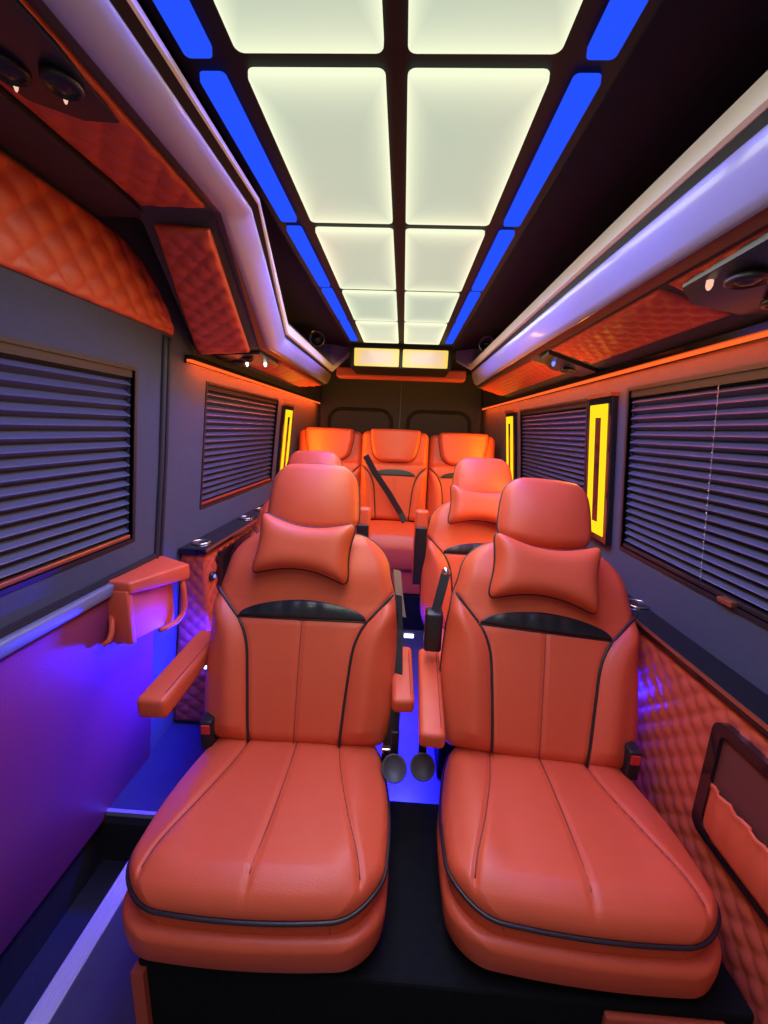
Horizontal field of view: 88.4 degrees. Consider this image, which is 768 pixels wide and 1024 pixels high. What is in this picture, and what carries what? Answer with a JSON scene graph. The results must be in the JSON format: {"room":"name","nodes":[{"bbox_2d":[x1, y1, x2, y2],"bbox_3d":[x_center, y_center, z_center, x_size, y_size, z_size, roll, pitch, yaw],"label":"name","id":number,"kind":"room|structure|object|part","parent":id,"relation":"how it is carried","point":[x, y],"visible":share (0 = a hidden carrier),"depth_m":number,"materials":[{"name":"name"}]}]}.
{"room":"vehicle interior","nodes":[
{"label":"vehicle interior","id":0,"kind":"room"},
{"bbox_2d":[0,823,147,1023],"bbox_3d":[-0.974,1.421,0.625,0.355,0.230,1.760,3,12,2],"label":"step","id":1,"kind":"structure","parent":0,"point":[34,956],"depth_m":1.26,"materials":[{"name":"grey plastic"}]},
{"bbox_2d":[150,273,320,750],"bbox_3d":[-0.832,-0.204,2.791,0.276,2.000,2.635,3,12,2],"label":"wall","id":2,"kind":"structure","parent":0,"point":[185,522],"depth_m":1.70,"materials":[{"name":"plastic"}]},
{"bbox_2d":[0,85,142,217],"bbox_3d":[-0.698,-0.616,0.326,0.165,0.032,1.420,3,12,2],"label":"trim","id":3,"kind":"structure","parent":2,"relation":"attached to","point":[24,137],"depth_m":0.80,"materials":[{"name":"black leather"}]},
{"bbox_2d":[0,149,163,954],"bbox_3d":[-0.936,0.254,0.641,0.276,2.030,1.765,3,12,2],"label":"door","id":4,"kind":"structure","parent":2,"relation":"in","point":[73,733],"depth_m":1.15,"materials":[{"name":"plastic"}]},
{"bbox_3d":[-0.916,0.394,0.569,0.035,0.043,1.468,3,12,2],"label":"belt rail","id":5,"kind":"part","parent":4,"relation":"part of","materials":[{"name":"grey"}]},
{"bbox_2d":[0,335,137,595],"bbox_3d":[-0.881,-0.071,0.781,0.121,0.576,1.099,3,12,2],"label":"window","id":6,"kind":"structure","parent":4,"relation":"attached to","point":[3,338],"depth_m":1.15,"materials":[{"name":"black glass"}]},
{"bbox_2d":[0,341,131,588],"bbox_3d":[-0.871,-0.071,0.781,0.087,0.550,1.063,3,12,2],"label":"window blind","id":7,"kind":"object","parent":6,"relation":"attached to","point":[63,425],"visible":1,"depth_m":1.03,"materials":[{"name":"grey plastic"}]},
{"bbox_3d":[-0.910,0.190,0.837,0.031,0.014,1.063,3,12,2],"label":"rail","id":8,"kind":"part","parent":7,"relation":"part of","materials":[{"name":"orange metal"}]},
{"bbox_3d":[-0.836,-0.328,0.726,0.036,0.022,1.063,3,12,2],"label":"head rail","id":9,"kind":"part","parent":7,"relation":"part of","materials":[{"name":"black plastic"}]},
{"bbox_3d":[-0.986,0.819,0.778,0.106,0.865,1.700,3,12,2],"label":"panel","id":10,"kind":"part","parent":4,"relation":"part of","materials":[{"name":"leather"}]},
{"bbox_2d":[100,556,189,646],"bbox_3d":[-0.835,0.327,1.406,0.138,0.264,0.355,3,12,2],"label":"armrest","id":11,"kind":"object","parent":4,"relation":"attached to","point":[141,602],"visible":0.9,"depth_m":1.36,"materials":[{"name":"orange leather"}]},
{"bbox_3d":[-0.883,0.383,1.271,0.034,0.090,0.063,3,12,2],"label":"release lever","id":12,"kind":"part","parent":11,"relation":"part of","materials":[{"name":"orange leather"}]},
{"bbox_3d":[-0.802,0.342,1.496,0.023,0.201,0.124,7,13,23],"label":"loop handle","id":13,"kind":"part","parent":11,"relation":"part of","materials":[{"name":"orange leather"}]},
{"bbox_2d":[0,151,173,335],"bbox_3d":[-0.771,-0.592,0.718,0.043,0.206,1.370,3,12,2],"label":"padded wall panel","id":14,"kind":"object","parent":2,"relation":"attached to","point":[46,237],"visible":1,"depth_m":0.94,"materials":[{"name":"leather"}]},
{"bbox_2d":[154,335,171,557],"bbox_3d":[-0.821,-0.204,1.464,0.114,0.842,0.054,1,12,-6],"label":"trim","id":15,"kind":"structure","parent":2,"relation":"attached to","point":[166,341],"depth_m":1.45,"materials":[{"name":"black rubber"}]},
{"bbox_2d":[0,0,348,386],"bbox_3d":[-0.515,-0.724,1.302,0.474,0.322,3.390,3,12,2],"label":"bin","id":16,"kind":"object","parent":2,"relation":"attached to","point":[98,74],"visible":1,"depth_m":0.74,"materials":[{"name":"beige"}]},
{"bbox_2d":[0,51,31,86],"bbox_3d":[-0.531,-0.622,0.557,0.052,0.014,0.052,3,12,2],"label":"air vent","id":17,"kind":"object","parent":16,"relation":"attached to","point":[15,71],"depth_m":0.55,"materials":[{"name":"black plastic"}]},
{"bbox_2d":[38,63,84,101],"bbox_3d":[-0.461,-0.611,0.566,0.052,0.014,0.052,3,12,2],"label":"air vent","id":18,"kind":"object","parent":16,"relation":"attached to","point":[66,81],"depth_m":0.56,"materials":[{"name":"black plastic"}]},
{"bbox_3d":[-0.578,-0.666,1.256,0.201,0.222,0.640,0,12,-11],"label":"quilted panel","id":19,"kind":"part","parent":16,"relation":"part of","materials":[{"name":"leather"}]},
{"bbox_2d":[231,361,244,364],"bbox_3d":[-0.666,-0.678,1.804,0.060,0.014,0.060,3,12,2],"label":"air vent","id":20,"kind":"object","parent":16,"relation":"attached to","point":[232,362],"depth_m":1.78,"materials":[{"name":"black plastic"}]},
{"bbox_2d":[241,357,252,361],"bbox_3d":[-0.599,-0.666,1.731,0.050,0.014,0.050,3,12,2],"label":"air vent","id":21,"kind":"object","parent":16,"relation":"attached to","point":[246,359],"depth_m":1.72,"materials":[{"name":"black plastic"}]},
{"bbox_2d":[200,381,278,508],"bbox_3d":[-0.808,-0.390,2.251,0.120,0.566,1.009,3,12,2],"label":"window","id":22,"kind":"structure","parent":2,"relation":"in","point":[207,382],"depth_m":1.95,"materials":[{"name":"black plastic"}]},
{"bbox_2d":[202,385,276,504],"bbox_3d":[-0.798,-0.391,2.250,0.086,0.540,0.973,3,12,2],"label":"window blind","id":23,"kind":"object","parent":22,"relation":"attached to","point":[238,437],"visible":0.79,"depth_m":2.13,"materials":[{"name":"grey plastic"}]},
{"bbox_3d":[-0.836,-0.135,2.304,0.031,0.014,0.973,3,12,2],"label":"rail","id":24,"kind":"part","parent":23,"relation":"part of","materials":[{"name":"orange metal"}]},
{"bbox_3d":[-0.763,-0.643,2.196,0.036,0.022,0.973,3,12,2],"label":"head rail","id":25,"kind":"part","parent":23,"relation":"part of","materials":[{"name":"black plastic"}]},
{"bbox_2d":[184,354,321,403],"bbox_3d":[-0.691,-0.832,2.708,0.033,0.030,2.450,3,12,2],"label":"led strip","id":26,"kind":"object","parent":2,"relation":"attached to","point":[193,360],"visible":1,"depth_m":1.96,"materials":[{"name":"orange plastic"}]},
{"bbox_2d":[275,403,294,476],"bbox_3d":[-0.737,-0.515,2.939,0.090,0.555,0.234,3,12,2],"label":"wall lamp","id":27,"kind":"object","parent":2,"relation":"attached to","point":[287,409],"visible":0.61,"depth_m":2.87,"materials":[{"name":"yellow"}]},
{"bbox_2d":[49,629,440,1023],"bbox_3d":[-0.045,1.044,1.980,1.970,0.050,4.650,3,12,2],"label":"floor","id":28,"kind":"structure","parent":0,"point":[101,993],"depth_m":1.49,"materials":[{"name":"plastic"}]},
{"bbox_2d":[24,862,127,1023],"bbox_3d":[-0.834,1.280,0.579,0.055,0.018,1.740,3,12,2],"label":"trim","id":29,"kind":"structure","parent":28,"relation":"on","point":[53,996],"depth_m":1.04,"materials":[{"name":"silver metal"}]},
{"bbox_2d":[106,808,156,818],"bbox_3d":[-0.900,1.099,1.438,0.270,0.018,0.013,3,12,2],"label":"trim","id":30,"kind":"structure","parent":28,"relation":"on","point":[110,811],"depth_m":1.43,"materials":[{"name":"silver metal"}]},
{"bbox_2d":[174,504,263,722],"bbox_3d":[-0.848,0.473,2.277,0.220,0.883,1.055,3,12,2],"label":"console","id":31,"kind":"object","parent":28,"relation":"on","point":[208,557],"visible":0.21,"depth_m":1.78,"materials":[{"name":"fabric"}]},
{"bbox_3d":[-0.725,0.057,2.185,0.004,0.010,1.055,3,12,2],"label":"edge trim","id":32,"kind":"part","parent":31,"relation":"part of","materials":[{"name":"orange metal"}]},
{"bbox_3d":[-0.752,0.287,2.101,0.026,0.325,0.575,3,12,2],"label":"pocket frame","id":33,"kind":"part","parent":31,"relation":"part of","materials":[{"name":"black"}]},
{"bbox_2d":[250,450,370,537],"bbox_3d":[-0.400,0.370,1.888,0.623,1.279,0.847,3,12,2],"label":"seat","id":34,"kind":"object","parent":28,"relation":"on","point":[305,456],"visible":0.06,"depth_m":2.04,"materials":[{"name":"orange leather"}]},
{"bbox_3d":[-0.395,0.229,2.037,0.600,0.650,0.200,3,-10,2],"label":"backrest","id":35,"kind":"part","parent":34,"relation":"part of","materials":[{"name":"orange leather"}]},
{"bbox_3d":[-0.106,0.142,2.004,0.068,0.340,0.055,3,12,2],"label":"armrest","id":36,"kind":"part","parent":34,"relation":"part of","materials":[{"name":"orange leather"}]},
{"bbox_2d":[403,594,423,630],"bbox_3d":[0.070,0.575,3.508,1.760,0.255,1.400,3,12,2],"label":"platform","id":37,"kind":"object","parent":28,"relation":"on","point":[412,621],"depth_m":2.82,"materials":[{"name":"black carpet"}]},
{"bbox_2d":[299,427,362,485],"bbox_3d":[-0.467,-0.080,3.115,0.537,1.151,0.728,3,12,2],"label":"seat","id":38,"kind":"object","parent":37,"relation":"on","point":[346,443],"visible":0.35,"depth_m":3.16,"materials":[{"name":"orange leather"}]},
{"bbox_2d":[360,428,428,593],"bbox_3d":[0.061,-0.049,3.014,0.537,1.151,0.728,3,12,2],"label":"seat","id":39,"kind":"object","parent":37,"relation":"on","point":[394,462],"visible":0.82,"depth_m":3.09,"materials":[{"name":"orange leather"}]},
{"bbox_2d":[370,520,413,571],"bbox_3d":[0.046,0.236,2.959,0.506,0.258,0.504,3,12,2],"label":"seat cushion","id":40,"kind":"object","parent":39,"relation":"on","point":[395,537],"depth_m":2.73,"materials":[{"name":"orange leather"}]},
{"bbox_3d":[0.080,-0.289,3.194,0.529,0.705,0.188,3,2,2],"label":"backrest","id":41,"kind":"part","parent":39,"relation":"part of","materials":[{"name":"orange leather"}]},
{"bbox_3d":[0.041,0.395,3.019,0.490,0.280,0.472,3,12,2],"label":"seat","id":42,"kind":"part","parent":39,"relation":"part of","materials":[{"name":"orange leather"}]},
{"bbox_2d":[403,631,414,637],"bbox_3d":[0.102,0.508,1.632,0.052,0.024,0.018,3,12,2],"label":"lamp","id":43,"kind":"object","parent":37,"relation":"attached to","point":[406,634],"visible":0.88,"depth_m":1.62,"materials":[{"name":"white plastic"}]},
{"bbox_2d":[426,432,494,519],"bbox_3d":[0.607,-0.029,3.074,0.537,1.151,0.728,3,12,2],"label":"seat","id":44,"kind":"object","parent":37,"relation":"on","point":[446,449],"visible":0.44,"depth_m":3.17,"materials":[{"name":"orange leather"}]},
{"bbox_2d":[139,801,753,1023],"bbox_3d":[0.115,1.075,1.046,1.275,0.280,0.415,3,12,2],"label":"platform","id":45,"kind":"object","parent":28,"relation":"on","point":[415,973],"visible":0.29,"depth_m":0.84,"materials":[{"name":"black carpet"}]},
{"bbox_2d":[130,961,152,1023],"bbox_3d":[-0.525,1.096,0.866,0.027,0.262,0.020,3,12,2],"label":"trim","id":46,"kind":"structure","parent":45,"relation":"attached to","point":[139,976],"depth_m":0.84,"materials":[{"name":"orange leather"}]},
{"bbox_2d":[122,463,413,972],"bbox_3d":[-0.276,0.393,1.109,0.740,0.999,0.847,3,12,1],"label":"seat","id":47,"kind":"object","parent":45,"relation":"on","point":[270,853],"visible":0.89,"depth_m":1.07,"materials":[{"name":"orange leather"}]},
{"bbox_3d":[-0.605,0.478,1.204,0.086,0.071,0.359,2,12,1],"label":"armrest","id":48,"kind":"part","parent":47,"relation":"part of","materials":[{"name":"orange leather"}]},
{"bbox_2d":[129,738,388,935],"bbox_3d":[-0.276,0.772,1.013,0.575,0.154,0.475,2,12,1],"label":"seat cushion","id":49,"kind":"object","parent":47,"relation":"on","point":[260,836],"depth_m":0.87,"materials":[{"name":"orange leather"}]},
{"bbox_3d":[-0.255,0.390,1.287,0.600,0.650,0.200,2,-10,1],"label":"backrest","id":50,"kind":"part","parent":47,"relation":"part of","materials":[{"name":"orange leather"}]},
{"bbox_2d":[252,512,355,584],"bbox_3d":[-0.244,0.112,1.200,0.307,0.196,0.111,3,12,3],"label":"pillow","id":51,"kind":"object","parent":47,"relation":"on","point":[283,544],"visible":1,"depth_m":1.16,"materials":[{"name":"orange leather"}]},
{"bbox_3d":[0.058,0.519,1.246,0.068,0.057,0.278,2,12,1],"label":"armrest","id":52,"kind":"part","parent":47,"relation":"part of","materials":[{"name":"orange leather"}]},
{"bbox_2d":[410,478,721,998],"bbox_3d":[0.435,0.431,1.108,0.690,0.980,0.851,3,12,4],"label":"seat","id":53,"kind":"object","parent":45,"relation":"on","point":[554,867],"visible":0.89,"depth_m":1.04,"materials":[{"name":"orange leather"}]},
{"bbox_3d":[0.139,0.540,1.188,0.072,0.058,0.395,3,12,4],"label":"armrest","id":54,"kind":"part","parent":53,"relation":"part of","materials":[{"name":"orange leather"}]},
{"bbox_3d":[0.491,0.433,1.271,0.600,0.648,0.204,7,-13,4],"label":"backrest","id":55,"kind":"part","parent":53,"relation":"part of","materials":[{"name":"orange leather"}]},
{"bbox_2d":[488,532,600,614],"bbox_3d":[0.490,0.185,1.199,0.338,0.214,0.127,3,12,5],"label":"pillow","id":56,"kind":"object","parent":53,"relation":"on","point":[570,576],"visible":1,"depth_m":1.16,"materials":[{"name":"orange leather"}]},
{"bbox_2d":[441,747,717,959],"bbox_3d":[0.433,0.804,0.995,0.575,0.154,0.454,3,12,4],"label":"seat cushion","id":57,"kind":"object","parent":53,"relation":"on","point":[548,853],"depth_m":0.86,"materials":[{"name":"orange leather"}]},
{"bbox_2d":[601,1010,724,1023],"bbox_3d":[0.564,1.100,0.811,0.240,0.162,0.014,3,12,2],"label":"kick plate","id":58,"kind":"object","parent":45,"relation":"attached to","point":[609,1017],"visible":1,"depth_m":0.80,"materials":[{"name":"orange"}]},
{"bbox_2d":[412,457,511,777],"bbox_3d":[0.457,0.411,1.855,0.650,1.279,0.847,3,12,2],"label":"seat","id":59,"kind":"object","parent":28,"relation":"on","point":[437,545],"visible":0.18,"depth_m":1.95,"materials":[{"name":"orange leather"}]},
{"bbox_3d":[0.183,0.156,1.993,0.068,0.340,0.055,3,12,2],"label":"armrest","id":60,"kind":"part","parent":59,"relation":"part of","materials":[{"name":"black plastic"}]},
{"bbox_2d":[439,628,443,657],"bbox_3d":[0.462,0.652,1.730,0.575,0.154,0.475,3,12,2],"label":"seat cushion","id":61,"kind":"object","parent":59,"relation":"on","point":[443,628],"depth_m":1.74,"materials":[{"name":"orange leather"}]},
{"bbox_3d":[0.490,0.271,2.003,0.600,0.650,0.200,3,-10,2],"label":"backrest","id":62,"kind":"part","parent":59,"relation":"part of","materials":[{"name":"orange leather"}]},
{"bbox_2d":[447,484,501,524],"bbox_3d":[0.471,-0.023,1.905,0.321,0.199,0.118,3,12,4],"label":"pillow","id":63,"kind":"object","parent":59,"relation":"on","point":[466,505],"visible":0.62,"depth_m":1.87,"materials":[{"name":"orange leather"}]},
{"bbox_2d":[627,593,767,1023],"bbox_3d":[0.865,0.762,1.291,0.198,0.853,2.940,3,12,2],"label":"panel","id":64,"kind":"object","parent":28,"relation":"on","point":[702,737],"visible":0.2,"depth_m":0.93,"materials":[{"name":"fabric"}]},
{"bbox_3d":[0.794,0.351,1.210,0.004,0.010,2.940,3,12,2],"label":"edge trim","id":65,"kind":"part","parent":64,"relation":"part of","materials":[{"name":"orange metal"}]},
{"bbox_3d":[0.766,0.690,0.639,0.026,0.300,0.645,3,12,2],"label":"pocket frame","id":66,"kind":"part","parent":64,"relation":"part of","materials":[{"name":"black leather"}]},
{"bbox_2d":[317,368,483,433],"bbox_3d":[0.141,-0.444,4.083,2.100,2.020,0.058,3,12,2],"label":"wall","id":67,"kind":"structure","parent":0,"point":[467,372],"depth_m":3.94,"materials":[{"name":"plastic"}]},
{"bbox_2d":[320,370,400,520],"bbox_3d":[-0.263,-0.448,4.050,0.796,1.910,0.044,3,12,2],"label":"door","id":68,"kind":"structure","parent":67,"relation":"in","point":[360,405],"depth_m":3.92,"materials":[{"name":"grey plastic"}]},
{"bbox_2d":[399,381,401,428],"bbox_3d":[0.138,-0.427,4.029,0.012,1.910,0.012,3,12,2],"label":"door frame","id":69,"kind":"structure","parent":67,"relation":"attached to","point":[401,381],"depth_m":3.89,"materials":[{"name":"black"}]},
{"bbox_2d":[400,374,482,524],"bbox_3d":[0.540,-0.409,4.019,0.796,1.910,0.044,3,12,2],"label":"door","id":70,"kind":"structure","parent":67,"relation":"in","point":[431,408],"depth_m":3.88,"materials":[{"name":"grey plastic"}]},
{"bbox_2d":[137,0,767,370],"bbox_3d":[0.076,-0.976,1.712,1.740,0.040,4.450,3,12,2],"label":"ceiling","id":71,"kind":"structure","parent":0,"point":[694,59],"depth_m":0.81,"materials":[{"name":"black fabric"}]},
{"bbox_2d":[140,0,662,345],"bbox_3d":[0.041,-0.782,1.028,0.670,0.068,3.030,3,12,2],"label":"frame","id":72,"kind":"object","parent":71,"relation":"attached to","point":[396,59],"depth_m":0.66,"materials":[{"name":"black"}]},
{"bbox_3d":[-0.280,-0.629,0.364,0.042,0.012,0.440,3,12,2],"label":"blue light strip","id":73,"kind":"part","parent":72,"relation":"part of","materials":[{"name":"blue plastic"}]},
{"bbox_3d":[-0.258,-0.723,0.825,0.042,0.012,0.432,3,12,2],"label":"blue light strip","id":74,"kind":"part","parent":72,"relation":"part of","materials":[{"name":"blue plastic"}]},
{"bbox_2d":[214,0,383,53],"bbox_3d":[-0.117,-0.621,0.353,0.214,0.010,0.439,3,12,2],"label":"ceiling light panel","id":75,"kind":"object","parent":72,"relation":"attached to","point":[252,26],"visible":1,"depth_m":0.53,"materials":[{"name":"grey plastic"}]},
{"bbox_3d":[-0.236,-0.819,1.289,0.042,0.012,0.440,3,12,2],"label":"blue light strip","id":76,"kind":"part","parent":72,"relation":"part of","materials":[{"name":"blue plastic"}]},
{"bbox_2d":[248,67,392,223],"bbox_3d":[-0.095,-0.716,0.816,0.214,0.010,0.443,3,12,2],"label":"ceiling light panel","id":77,"kind":"object","parent":72,"relation":"attached to","point":[328,126],"visible":1,"depth_m":0.72,"materials":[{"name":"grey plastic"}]},
{"bbox_3d":[-0.214,-0.913,1.749,0.042,0.012,0.426,3,12,2],"label":"blue light strip","id":78,"kind":"part","parent":72,"relation":"part of","materials":[{"name":"blue plastic"}]},
{"bbox_3d":[-0.192,-1.007,2.201,0.042,0.012,0.425,3,12,2],"label":"blue light strip","id":79,"kind":"part","parent":72,"relation":"part of","materials":[{"name":"blue plastic"}]},
{"bbox_2d":[315,227,395,289],"bbox_3d":[-0.072,-0.814,1.294,0.214,0.010,0.457,3,12,2],"label":"ceiling light panel","id":80,"kind":"object","parent":72,"relation":"attached to","point":[358,257],"visible":1,"depth_m":1.22,"materials":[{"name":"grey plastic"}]},
{"bbox_2d":[342,290,397,320],"bbox_3d":[-0.050,-0.908,1.751,0.214,0.010,0.408,3,12,2],"label":"ceiling light panel","id":81,"kind":"object","parent":72,"relation":"attached to","point":[366,305],"visible":1,"depth_m":1.70,"materials":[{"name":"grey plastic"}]},
{"bbox_2d":[355,321,398,342],"bbox_3d":[-0.027,-1.004,2.215,0.214,0.010,0.465,3,12,2],"label":"ceiling light panel","id":82,"kind":"object","parent":72,"relation":"attached to","point":[370,331],"visible":1,"depth_m":2.16,"materials":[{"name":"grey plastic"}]},
{"bbox_2d":[404,322,446,344],"bbox_3d":[0.220,-0.992,2.205,0.214,0.010,0.465,3,12,2],"label":"ceiling light panel","id":83,"kind":"object","parent":72,"relation":"attached to","point":[414,332],"visible":0.9,"depth_m":2.15,"materials":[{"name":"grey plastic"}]},
{"bbox_2d":[404,291,458,322],"bbox_3d":[0.198,-0.897,1.742,0.214,0.010,0.408,3,12,2],"label":"ceiling light panel","id":84,"kind":"object","parent":72,"relation":"attached to","point":[434,307],"visible":1,"depth_m":1.69,"materials":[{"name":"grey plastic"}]},
{"bbox_2d":[405,228,484,291],"bbox_3d":[0.176,-0.802,1.284,0.214,0.010,0.457,3,12,2],"label":"ceiling light panel","id":85,"kind":"object","parent":72,"relation":"attached to","point":[435,259],"visible":1,"depth_m":1.22,"materials":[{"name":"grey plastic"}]},
{"bbox_3d":[0.383,-0.979,2.179,0.042,0.012,0.425,3,12,2],"label":"blue light strip","id":86,"kind":"part","parent":72,"relation":"part of","materials":[{"name":"blue plastic"}]},
{"bbox_3d":[0.361,-0.886,1.727,0.042,0.012,0.426,3,12,2],"label":"blue light strip","id":87,"kind":"part","parent":72,"relation":"part of","materials":[{"name":"blue plastic"}]},
{"bbox_2d":[406,68,549,225],"bbox_3d":[0.153,-0.704,0.807,0.214,0.010,0.443,3,12,2],"label":"ceiling light panel","id":88,"kind":"object","parent":72,"relation":"attached to","point":[467,128],"visible":1,"depth_m":0.71,"materials":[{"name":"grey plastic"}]},
{"bbox_3d":[0.339,-0.791,1.267,0.042,0.012,0.440,3,12,2],"label":"blue light strip","id":89,"kind":"part","parent":72,"relation":"part of","materials":[{"name":"blue plastic"}]},
{"bbox_2d":[408,0,582,53],"bbox_3d":[0.131,-0.609,0.343,0.214,0.010,0.439,3,12,2],"label":"ceiling light panel","id":90,"kind":"object","parent":72,"relation":"attached to","point":[434,26],"visible":1,"depth_m":0.52,"materials":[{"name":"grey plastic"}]},
{"bbox_3d":[0.317,-0.696,0.803,0.042,0.012,0.432,3,12,2],"label":"blue light strip","id":91,"kind":"part","parent":72,"relation":"part of","materials":[{"name":"blue plastic"}]},
{"bbox_3d":[0.295,-0.601,0.343,0.042,0.012,0.440,3,12,2],"label":"blue light strip","id":92,"kind":"part","parent":72,"relation":"part of","materials":[{"name":"blue plastic"}]},
{"bbox_2d":[350,343,452,377],"bbox_3d":[0.118,-1.054,2.698,0.650,0.195,0.345,3,12,2],"label":"bulkhead","id":93,"kind":"object","parent":71,"relation":"attached to","point":[360,370],"visible":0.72,"depth_m":2.55,"materials":[{"name":"black plastic"}]},
{"bbox_2d":[354,348,398,366],"bbox_3d":[-0.048,-0.993,2.539,0.288,0.108,0.010,3,12,2],"label":"light panel","id":94,"kind":"object","parent":93,"relation":"attached to","point":[379,357],"visible":1,"depth_m":2.53,"materials":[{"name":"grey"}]},
{"bbox_2d":[336,366,465,382],"bbox_3d":[0.126,-1.025,2.949,0.950,0.073,0.125,3,12,2],"label":"header","id":95,"kind":"object","parent":93,"relation":"attached to","point":[455,376],"visible":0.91,"depth_m":2.90,"materials":[{"name":"orange leather"}]},
{"bbox_2d":[402,349,447,368],"bbox_3d":[0.264,-0.978,2.527,0.288,0.108,0.010,3,12,2],"label":"light panel","id":96,"kind":"object","parent":93,"relation":"attached to","point":[438,359],"visible":1,"depth_m":2.52,"materials":[{"name":"beige plastic"}]},
{"bbox_2d":[483,319,767,694],"bbox_3d":[0.945,0.061,1.858,0.276,2.000,4.400,3,12,2],"label":"wall","id":97,"kind":"structure","parent":0,"point":[740,643],"depth_m":1.22,"materials":[{"name":"plastic"}]},
{"bbox_2d":[505,410,517,479],"bbox_3d":[0.934,-0.441,2.905,0.093,0.585,0.234,3,12,2],"label":"wall lamp","id":98,"kind":"object","parent":97,"relation":"attached to","point":[511,416],"visible":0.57,"depth_m":2.83,"materials":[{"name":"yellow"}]},
{"bbox_2d":[520,398,588,492],"bbox_3d":[0.942,-0.305,2.230,0.120,0.569,0.999,3,12,2],"label":"window","id":99,"kind":"structure","parent":97,"relation":"in","point":[580,400],"depth_m":1.82,"materials":[{"name":"black plastic"}]},
{"bbox_2d":[522,402,585,488],"bbox_3d":[0.932,-0.307,2.230,0.086,0.543,0.963,3,12,2],"label":"window blind","id":100,"kind":"object","parent":99,"relation":"attached to","point":[554,440],"visible":0.59,"depth_m":2.11,"materials":[{"name":"grey plastic"}]},
{"bbox_3d":[0.917,-0.563,2.178,0.036,0.022,0.963,3,12,2],"label":"head rail","id":101,"kind":"part","parent":100,"relation":"part of","materials":[{"name":"black plastic"}]},
{"bbox_2d":[586,392,618,545],"bbox_3d":[0.871,-0.172,1.599,0.093,0.585,0.194,3,12,2],"label":"wall lamp","id":102,"kind":"object","parent":97,"relation":"attached to","point":[603,407],"visible":0.83,"depth_m":1.56,"materials":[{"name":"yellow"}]},
{"bbox_2d":[456,70,767,397],"bbox_3d":[0.643,-0.666,1.273,0.405,0.334,3.420,3,12,2],"label":"bin","id":103,"kind":"object","parent":97,"relation":"attached to","point":[686,262],"visible":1,"depth_m":0.84,"materials":[{"name":"beige plastic"}]},
{"bbox_2d":[560,368,575,372],"bbox_3d":[0.755,-0.580,1.623,0.060,0.014,0.060,3,12,2],"label":"air vent","id":104,"kind":"object","parent":103,"relation":"attached to","point":[563,370],"depth_m":1.61,"materials":[{"name":"black plastic"}]},
{"bbox_3d":[0.597,-0.576,1.238,0.019,0.027,3.310,3,12,2],"label":"trim","id":105,"kind":"part","parent":103,"relation":"part of","materials":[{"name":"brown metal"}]},
{"bbox_2d":[705,279,713,290],"bbox_3d":[0.614,-0.428,0.746,0.012,0.018,0.012,3,12,2],"label":"reading lamp","id":106,"kind":"object","parent":103,"relation":"attached to","point":[709,283],"depth_m":0.74,"materials":[{"name":"white plastic"}]},
{"bbox_2d":[723,269,767,289],"bbox_3d":[0.647,-0.410,0.702,0.068,0.014,0.068,3,12,2],"label":"air vent","id":107,"kind":"object","parent":103,"relation":"attached to","point":[733,279],"depth_m":0.70,"materials":[{"name":"black plastic"}]},
{"bbox_2d":[759,298,767,309],"bbox_3d":[0.742,-0.388,0.733,0.068,0.014,0.068,3,12,2],"label":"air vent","id":108,"kind":"object","parent":103,"relation":"attached to","point":[763,302],"depth_m":0.75,"materials":[{"name":"black plastic"}]},
{"bbox_2d":[481,321,767,410],"bbox_3d":[0.864,-0.599,1.885,0.033,0.030,4.010,3,12,2],"label":"led strip","id":109,"kind":"object","parent":97,"relation":"attached to","point":[757,333],"visible":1,"depth_m":1.15,"materials":[{"name":"orange plastic"}]},
{"bbox_2d":[619,361,767,629],"bbox_3d":[0.876,-0.026,0.860,0.122,0.585,1.199,3,12,2],"label":"window","id":110,"kind":"structure","parent":97,"relation":"in","point":[752,618],"depth_m":1.24,"materials":[{"name":"black glass"}]},
{"bbox_2d":[623,367,767,621],"bbox_3d":[0.866,-0.025,0.860,0.088,0.565,1.163,3,12,2],"label":"window blind","id":111,"kind":"object","parent":110,"relation":"attached to","point":[699,504],"visible":1,"depth_m":1.07,"materials":[{"name":"grey plastic"}]},
{"bbox_3d":[0.884,0.240,0.914,0.031,0.014,1.163,3,12,2],"label":"rail","id":112,"kind":"part","parent":111,"relation":"part of","materials":[{"name":"black plastic"}]},
{"bbox_3d":[0.851,-0.292,0.806,0.036,0.022,1.163,3,12,2],"label":"head rail","id":113,"kind":"part","parent":111,"relation":"part of","materials":[{"name":"black plastic"}]},
{"bbox_3d":[0.863,-0.066,1.049,0.059,0.521,0.004,3,12,2],"label":"bead cord","id":114,"kind":"part","parent":111,"relation":"part of","materials":[{"name":"silver metal"}]}
]}

